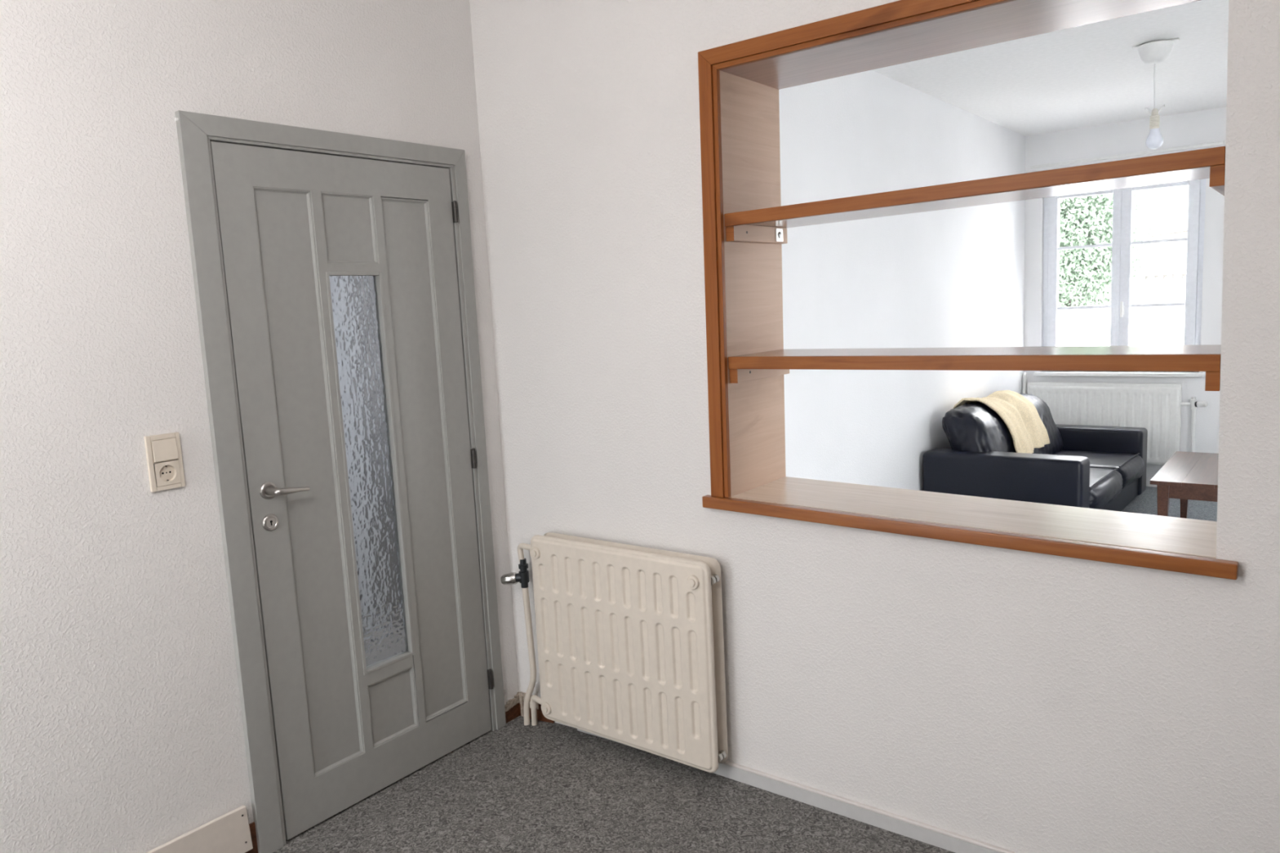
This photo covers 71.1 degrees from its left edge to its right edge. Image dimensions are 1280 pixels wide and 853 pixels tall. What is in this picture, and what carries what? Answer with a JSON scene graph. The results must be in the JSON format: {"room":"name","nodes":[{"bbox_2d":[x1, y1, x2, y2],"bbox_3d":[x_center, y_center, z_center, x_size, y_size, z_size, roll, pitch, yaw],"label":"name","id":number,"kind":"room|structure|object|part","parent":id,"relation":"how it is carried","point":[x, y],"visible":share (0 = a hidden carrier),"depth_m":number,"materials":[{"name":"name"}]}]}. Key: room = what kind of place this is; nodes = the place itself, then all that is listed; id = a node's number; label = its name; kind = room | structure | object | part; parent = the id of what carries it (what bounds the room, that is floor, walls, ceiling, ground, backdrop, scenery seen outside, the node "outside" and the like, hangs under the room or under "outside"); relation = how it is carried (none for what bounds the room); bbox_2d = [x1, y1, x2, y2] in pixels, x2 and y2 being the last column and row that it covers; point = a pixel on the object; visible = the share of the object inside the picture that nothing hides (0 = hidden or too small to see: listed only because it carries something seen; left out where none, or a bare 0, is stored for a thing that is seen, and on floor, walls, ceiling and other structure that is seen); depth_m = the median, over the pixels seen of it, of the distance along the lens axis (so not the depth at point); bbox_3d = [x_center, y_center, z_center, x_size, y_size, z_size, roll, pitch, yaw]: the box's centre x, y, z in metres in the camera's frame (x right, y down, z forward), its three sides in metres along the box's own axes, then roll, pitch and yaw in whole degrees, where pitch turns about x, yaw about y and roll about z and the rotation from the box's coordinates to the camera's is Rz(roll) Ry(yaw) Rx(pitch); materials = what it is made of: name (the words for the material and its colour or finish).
{"room":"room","nodes":[
{"label":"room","id":0,"kind":"room"},
{"bbox_2d":[0,0,518,852],"bbox_3d":[-1.632,-0.049,1.891,0.120,2.780,3.520,3,10,38],"label":"wall","id":1,"kind":"structure","parent":0,"point":[122,726],"depth_m":2.25,"materials":[{"name":"white paint"}]},
{"bbox_2d":[143,431,185,492],"bbox_3d":[-1.227,0.091,2.315,0.015,0.144,0.085,3,10,38],"label":"socket","id":2,"kind":"object","parent":1,"relation":"attached to","point":[165,447],"visible":1,"depth_m":2.31,"materials":[{"name":"beige plastic"}]},
{"bbox_2d":[146,804,253,852],"bbox_3d":[-1.842,1.295,1.585,0.019,0.131,2.421,3,10,38],"label":"baseboard","id":3,"kind":"structure","parent":1,"relation":"attached to","point":[229,833],"depth_m":2.46,"materials":[{"name":"beige paint"}]},
{"bbox_2d":[245,822,257,852],"bbox_3d":[-1.843,1.349,1.610,0.008,0.108,2.444,3,10,38],"label":"skirting board","id":4,"kind":"object","parent":1,"relation":"attached to","point":[252,826],"visible":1,"depth_m":2.55,"materials":[{"name":"brown wood"}]},
{"bbox_2d":[174,110,506,852],"bbox_3d":[-0.865,0.147,2.819,0.178,2.067,0.970,3,10,38],"label":"door","id":5,"kind":"structure","parent":1,"relation":"in","point":[333,272],"depth_m":2.73,"materials":[{"name":"grey paint"}]},
{"bbox_3d":[-1.119,0.209,2.458,0.021,2.066,0.076,3,10,38],"label":"architrave","id":6,"kind":"part","parent":5,"relation":"part of","materials":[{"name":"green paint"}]},
{"bbox_3d":[-1.037,0.182,2.523,0.045,0.049,0.049,3,10,38],"label":"handle","id":7,"kind":"part","parent":5,"relation":"part of","materials":[{"name":"metal"}]},
{"bbox_3d":[-0.991,0.179,2.542,0.035,0.026,0.108,3,10,38],"label":"lever","id":8,"kind":"part","parent":5,"relation":"part of","materials":[{"name":"metal"}]},
{"bbox_3d":[-0.984,0.186,2.660,0.018,1.739,0.180,3,10,38],"label":"panel","id":9,"kind":"part","parent":5,"relation":"part of","materials":[{"name":"green paint"}]},
{"bbox_3d":[-0.974,0.186,2.653,0.014,1.739,0.180,3,10,38],"label":"molding","id":10,"kind":"part","parent":5,"relation":"part of","materials":[{"name":"green paint"}]},
{"bbox_3d":[-0.895,-0.849,2.675,0.021,0.054,0.959,3,10,38],"label":"architrave","id":11,"kind":"part","parent":5,"relation":"part of","materials":[{"name":"green paint"}]},
{"bbox_3d":[-0.899,-0.757,2.705,0.040,0.108,0.609,3,10,38],"label":"rail","id":12,"kind":"part","parent":5,"relation":"part of","materials":[{"name":"green paint"}]},
{"bbox_3d":[-0.892,-0.600,2.725,0.018,0.209,0.184,3,10,38],"label":"panel","id":13,"kind":"part","parent":5,"relation":"part of","materials":[{"name":"green paint"}]},
{"bbox_3d":[-0.882,-0.600,2.717,0.014,0.209,0.184,3,10,38],"label":"molding","id":14,"kind":"part","parent":5,"relation":"part of","materials":[{"name":"green paint"}]},
{"bbox_3d":[-0.886,-0.480,2.741,0.040,0.033,0.184,3,10,38],"label":"cross rail","id":15,"kind":"part","parent":5,"relation":"part of","materials":[{"name":"green paint"}]},
{"bbox_3d":[-0.857,0.149,2.826,0.008,1.238,0.181,3,10,38],"label":"glass pane","id":16,"kind":"part","parent":5,"relation":"part of","materials":[{"name":"white"}]},
{"bbox_3d":[-0.824,0.784,2.910,0.040,0.046,0.181,3,10,38],"label":"cross rail","id":17,"kind":"part","parent":5,"relation":"part of","materials":[{"name":"grey paint"}]},
{"bbox_3d":[-0.817,0.912,2.927,0.018,0.212,0.181,3,10,38],"label":"panel","id":18,"kind":"part","parent":5,"relation":"part of","materials":[{"name":"grey paint"}]},
{"bbox_3d":[-0.807,1.089,2.954,0.040,0.146,0.609,3,10,38],"label":"rail","id":19,"kind":"part","parent":5,"relation":"part of","materials":[{"name":"green paint"}]},
{"bbox_3d":[-0.807,0.912,2.920,0.014,0.212,0.181,3,10,38],"label":"molding","id":20,"kind":"part","parent":5,"relation":"part of","materials":[{"name":"grey paint"}]},
{"bbox_3d":[-0.724,0.127,2.993,0.018,1.731,0.187,3,10,38],"label":"panel","id":21,"kind":"part","parent":5,"relation":"part of","materials":[{"name":"grey paint"}]},
{"bbox_3d":[-0.715,0.128,2.985,0.014,1.731,0.187,3,10,38],"label":"molding","id":22,"kind":"part","parent":5,"relation":"part of","materials":[{"name":"grey paint"}]},
{"bbox_3d":[-0.567,0.086,3.166,0.021,2.066,0.048,3,10,38],"label":"architrave","id":23,"kind":"part","parent":5,"relation":"part of","materials":[{"name":"grey paint"}]},
{"bbox_2d":[272,486,1217,852],"bbox_3d":[1.353,1.074,3.200,5.900,0.152,9.300,3,10,38],"label":"floor","id":24,"kind":"structure","parent":0,"point":[545,787],"depth_m":2.69,"materials":[{"name":"grey carpet"}]},
{"bbox_2d":[923,393,1147,511],"bbox_3d":[2.639,0.205,5.792,0.948,0.813,1.920,3,10,38],"label":"sofa","id":25,"kind":"object","parent":24,"relation":"on","point":[1104,468],"visible":0.67,"depth_m":5.26,"materials":[{"name":"black leather"}]},
{"bbox_2d":[942,401,1016,453],"bbox_3d":[2.182,0.095,5.583,0.376,0.494,0.860,3,10,38],"label":"cushion","id":26,"kind":"object","parent":25,"relation":"on","point":[973,428],"depth_m":5.30,"materials":[{"name":"black leather"}]},
{"bbox_2d":[953,390,1049,453],"bbox_3d":[2.401,-0.040,5.864,0.417,0.380,0.921,3,10,38],"label":"throw blanket","id":27,"kind":"object","parent":25,"relation":"on","point":[1028,432],"visible":0.91,"depth_m":5.76,"materials":[{"name":"beige fabric"}]},
{"bbox_3d":[2.094,0.416,5.161,0.873,0.530,0.215,3,10,38],"label":"arm","id":28,"kind":"part","parent":25,"relation":"part of","materials":[{"name":"black leather"}]},
{"bbox_2d":[1019,393,1063,454],"bbox_3d":[2.665,0.010,6.203,0.392,0.483,0.839,3,10,38],"label":"cushion","id":29,"kind":"object","parent":25,"relation":"on","point":[1055,433],"depth_m":6.23,"materials":[{"name":"black leather"}]},
{"bbox_2d":[1053,449,1144,488],"bbox_3d":[2.919,0.284,6.095,0.868,0.181,0.720,3,10,38],"label":"seat cushion","id":30,"kind":"object","parent":25,"relation":"on","point":[1130,464],"depth_m":5.91,"materials":[{"name":"black leather"}]},
{"bbox_3d":[3.148,0.223,6.489,0.903,0.462,0.215,3,10,38],"label":"arm","id":31,"kind":"part","parent":25,"relation":"part of","materials":[{"name":"black leather"}]},
{"bbox_2d":[1088,467,1122,509],"bbox_3d":[2.461,0.370,5.517,0.857,0.189,0.823,3,10,38],"label":"seat cushion","id":32,"kind":"object","parent":25,"relation":"on","point":[1105,486],"depth_m":5.23,"materials":[{"name":"black leather"}]},
{"bbox_2d":[1150,451,1218,518],"bbox_3d":[3.361,0.450,5.162,0.600,0.425,1.020,3,10,38],"label":"coffee table","id":33,"kind":"object","parent":24,"relation":"on","point":[1185,476],"visible":0.34,"depth_m":4.94,"materials":[{"name":"brown wood"}]},
{"bbox_3d":[2.896,0.512,4.958,0.058,0.403,0.058,3,10,38],"label":"leg","id":34,"kind":"part","parent":33,"relation":"part of","materials":[{"name":"brown wood"}]},
{"bbox_3d":[3.446,0.390,5.662,0.058,0.403,0.058,3,10,38],"label":"leg","id":35,"kind":"part","parent":33,"relation":"part of","materials":[{"name":"brown wood"}]},
{"bbox_2d":[469,0,1279,852],"bbox_3d":[1.350,-0.211,1.984,4.470,2.780,0.345,3,10,38],"label":"wall","id":36,"kind":"structure","parent":0,"point":[1017,701],"depth_m":2.48,"materials":[{"name":"white paint"}]},
{"bbox_2d":[504,691,555,723],"bbox_3d":[-0.414,1.056,3.300,0.180,0.095,0.094,3,10,38],"label":"skirting board","id":37,"kind":"object","parent":36,"relation":"attached to","point":[513,708],"visible":0.53,"depth_m":3.35,"materials":[{"name":"brown wood"}]},
{"bbox_2d":[500,532,728,773],"bbox_3d":[-0.112,0.752,2.993,0.913,0.751,0.120,3,10,38],"label":"radiator","id":38,"kind":"object","parent":36,"relation":"attached to","point":[630,642],"visible":1,"depth_m":2.87,"materials":[{"name":"beige metal"}]},
{"bbox_3d":[-0.469,0.546,3.214,0.059,0.042,0.043,-2,8,6],"label":"valve knob","id":39,"kind":"part","parent":38,"relation":"part of","materials":[{"name":"silver metal"}]},
{"bbox_3d":[-0.432,0.541,3.210,0.037,0.035,0.032,-2,8,6],"label":"valve stem","id":40,"kind":"part","parent":38,"relation":"part of","materials":[{"name":"metal"}]},
{"bbox_2d":[577,728,1016,852],"bbox_3d":[0.904,1.127,2.335,2.850,0.081,0.014,3,10,38],"label":"baseboard","id":41,"kind":"structure","parent":36,"relation":"attached to","point":[919,831],"depth_m":2.55,"materials":[{"name":"grey paint"}]},
{"bbox_2d":[697,0,1238,580],"bbox_3d":[0.807,-0.391,2.360,1.352,1.338,0.379,3,10,38],"label":"frame","id":42,"kind":"object","parent":36,"relation":"attached to","point":[740,82],"visible":0.84,"depth_m":2.52,"materials":[{"name":"orange wood"}]},
{"bbox_3d":[0.210,-0.423,2.607,0.057,1.281,0.015,3,10,38],"label":"casing","id":43,"kind":"part","parent":42,"relation":"part of","materials":[{"name":"orange wood"}]},
{"bbox_3d":[0.432,-0.594,2.776,0.002,0.040,0.043,3,10,38],"label":"bracket plate","id":44,"kind":"part","parent":42,"relation":"part of","materials":[{"name":"metal"}]},
{"bbox_3d":[0.684,-1.009,2.135,1.304,0.042,0.015,3,10,38],"label":"casing","id":45,"kind":"part","parent":42,"relation":"part of","materials":[{"name":"orange wood"}]},
{"bbox_2d":[724,146,1225,227],"bbox_3d":[0.822,-0.598,2.334,1.210,0.051,0.333,3,10,38],"label":"shelf","id":46,"kind":"object","parent":36,"relation":"attached to","point":[1192,165],"visible":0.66,"depth_m":2.18,"materials":[{"name":"orange wood"}]},
{"bbox_2d":[728,344,1221,371],"bbox_3d":[0.843,-0.183,2.390,1.219,0.037,0.333,3,10,38],"label":"shelf","id":47,"kind":"object","parent":36,"relation":"attached to","point":[1202,357],"visible":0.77,"depth_m":2.23,"materials":[{"name":"orange wood"}]},
{"bbox_2d":[778,70,1025,490],"bbox_3d":[1.572,-0.599,5.269,0.120,2.650,5.162,3,10,38],"label":"wall","id":48,"kind":"structure","parent":0,"point":[953,277],"depth_m":4.87,"materials":[{"name":"white paint"}]},
{"bbox_2d":[1022,371,1026,394],"bbox_3d":[3.048,-0.010,7.095,0.022,0.851,0.066,3,10,38],"label":"pipe","id":49,"kind":"object","parent":48,"relation":"attached to","point":[1024,375],"visible":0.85,"depth_m":7.03,"materials":[{"name":"white metal"}]},
{"bbox_2d":[871,0,1228,136],"bbox_3d":[2.894,-1.894,4.008,4.700,0.120,5.355,3,10,38],"label":"ceiling","id":50,"kind":"structure","parent":0,"point":[1091,74],"depth_m":4.87,"materials":[{"name":"white paint"}]},
{"bbox_2d":[1132,37,1180,149],"bbox_3d":[2.506,-1.609,4.361,0.152,0.500,0.169,-4,8,-11],"label":"pendant lamp","id":51,"kind":"object","parent":50,"relation":"hanging from","point":[1153,52],"visible":1,"depth_m":4.33,"materials":[{"name":"white plastic"}]},
{"bbox_3d":[2.520,-1.409,4.385,0.077,0.094,0.077,3,10,38],"label":"bulb","id":52,"kind":"part","parent":51,"relation":"part of","materials":[{"name":"white glass"}]},
{"bbox_3d":[2.504,-1.654,4.354,0.012,0.221,0.007,3,10,38],"label":"cord","id":53,"kind":"part","parent":51,"relation":"part of","materials":[{"name":"white plastic"}]},
{"bbox_2d":[1023,106,1226,477],"bbox_3d":[4.629,-0.839,5.921,3.900,2.650,0.250,3,10,38],"label":"wall","id":54,"kind":"structure","parent":0,"point":[1207,126],"depth_m":6.43,"materials":[{"name":"white paint"}]},
{"bbox_2d":[1026,382,1207,465],"bbox_3d":[3.536,0.060,6.696,1.198,0.772,0.113,3,10,38],"label":"radiator","id":55,"kind":"object","parent":54,"relation":"attached to","point":[1156,408],"visible":0.56,"depth_m":6.57,"materials":[{"name":"white metal"}]},
{"bbox_2d":[1027,382,1182,388],"bbox_3d":[3.448,-0.311,6.689,1.029,0.027,0.057,3,10,38],"label":"grille","id":56,"kind":"object","parent":55,"relation":"attached to","point":[1031,384],"depth_m":6.68,"materials":[{"name":"white metal"}]},
{"bbox_3d":[3.954,-0.158,6.294,0.042,0.043,0.063,-7,9,-30],"label":"valve knob","id":57,"kind":"part","parent":55,"relation":"part of","materials":[{"name":"white plastic"}]},
{"bbox_2d":[1033,371,1204,377],"bbox_3d":[3.542,-0.391,6.665,1.120,0.028,0.135,3,10,38],"label":"window sill","id":58,"kind":"structure","parent":54,"relation":"attached to","point":[1131,374],"depth_m":6.59,"materials":[{"name":"white plastic"}]},
{"bbox_2d":[1042,178,1205,371],"bbox_3d":[3.548,-1.132,6.622,1.060,1.450,0.135,3,10,38],"label":"window","id":59,"kind":"structure","parent":54,"relation":"in","point":[1122,322],"depth_m":6.59,"materials":[{"name":"white plastic"}]},
{"bbox_3d":[3.360,-1.135,6.785,0.488,1.360,0.070,3,10,38],"label":"sash","id":60,"kind":"part","parent":59,"relation":"part of","materials":[{"name":"white plastic"}]},
{"bbox_3d":[3.389,-0.713,6.836,0.377,0.369,0.004,3,10,38],"label":"pane","id":61,"kind":"part","parent":59,"relation":"part of","materials":[{"name":"white glass"}]},
{"bbox_3d":[3.547,-0.863,6.593,0.017,0.115,0.015,3,10,38],"label":"lever","id":62,"kind":"part","parent":59,"relation":"part of","materials":[{"name":"white plastic"}]},
{"bbox_3d":[3.775,-0.692,6.539,0.353,0.369,0.004,3,10,38],"label":"pane","id":63,"kind":"part","parent":59,"relation":"part of","materials":[{"name":"white glass"}]},
{"bbox_3d":[3.750,-1.114,6.484,0.498,1.360,0.070,3,10,38],"label":"sash","id":64,"kind":"part","parent":59,"relation":"part of","materials":[{"name":"white plastic"}]},
{"bbox_2d":[1030,139,1226,168],"bbox_3d":[3.474,-1.946,6.434,1.252,0.032,0.058,3,10,38],"label":"rail","id":65,"kind":"object","parent":54,"relation":"attached to","point":[1220,143],"visible":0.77,"depth_m":6.38,"materials":[{"name":"white plastic"}]},
{"bbox_2d":[1146,476,1156,487],"bbox_3d":[4.613,0.455,5.991,3.900,0.070,0.012,3,10,38],"label":"skirting board","id":66,"kind":"object","parent":54,"relation":"attached to","point":[1148,478],"depth_m":6.63,"materials":[{"name":"white plastic"}]},
{"label":"outside","id":67,"kind":"structure","parent":0,"visible":0},
{"bbox_3d":[-0.279,4.607,3.872,120.000,0.100,120.000,3,10,38],"label":"ground","id":68,"kind":"structure","parent":67,"visible":0},
{"bbox_2d":[1058,189,1171,306],"bbox_3d":[6.146,-1.073,13.733,2.977,7.888,3.088,-6,8,-24],"label":"tree","id":69,"kind":"object","parent":68,"relation":"on","point":[1082,272],"visible":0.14,"depth_m":12.73,"materials":[{"name":"green plant"}]},
{"bbox_2d":[1061,185,1188,305],"bbox_3d":[13.285,-3.032,22.560,16.400,8.700,8.200,3,10,38],"label":"building","id":70,"kind":"structure","parent":68,"relation":"on","point":[1170,287],"depth_m":19.24,"materials":[{"name":"stone"}]},
{"bbox_3d":[10.813,-3.393,19.330,16.400,0.200,0.160,3,10,38],"label":"cornice","id":71,"kind":"part","parent":70,"relation":"part of","materials":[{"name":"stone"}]}
]}

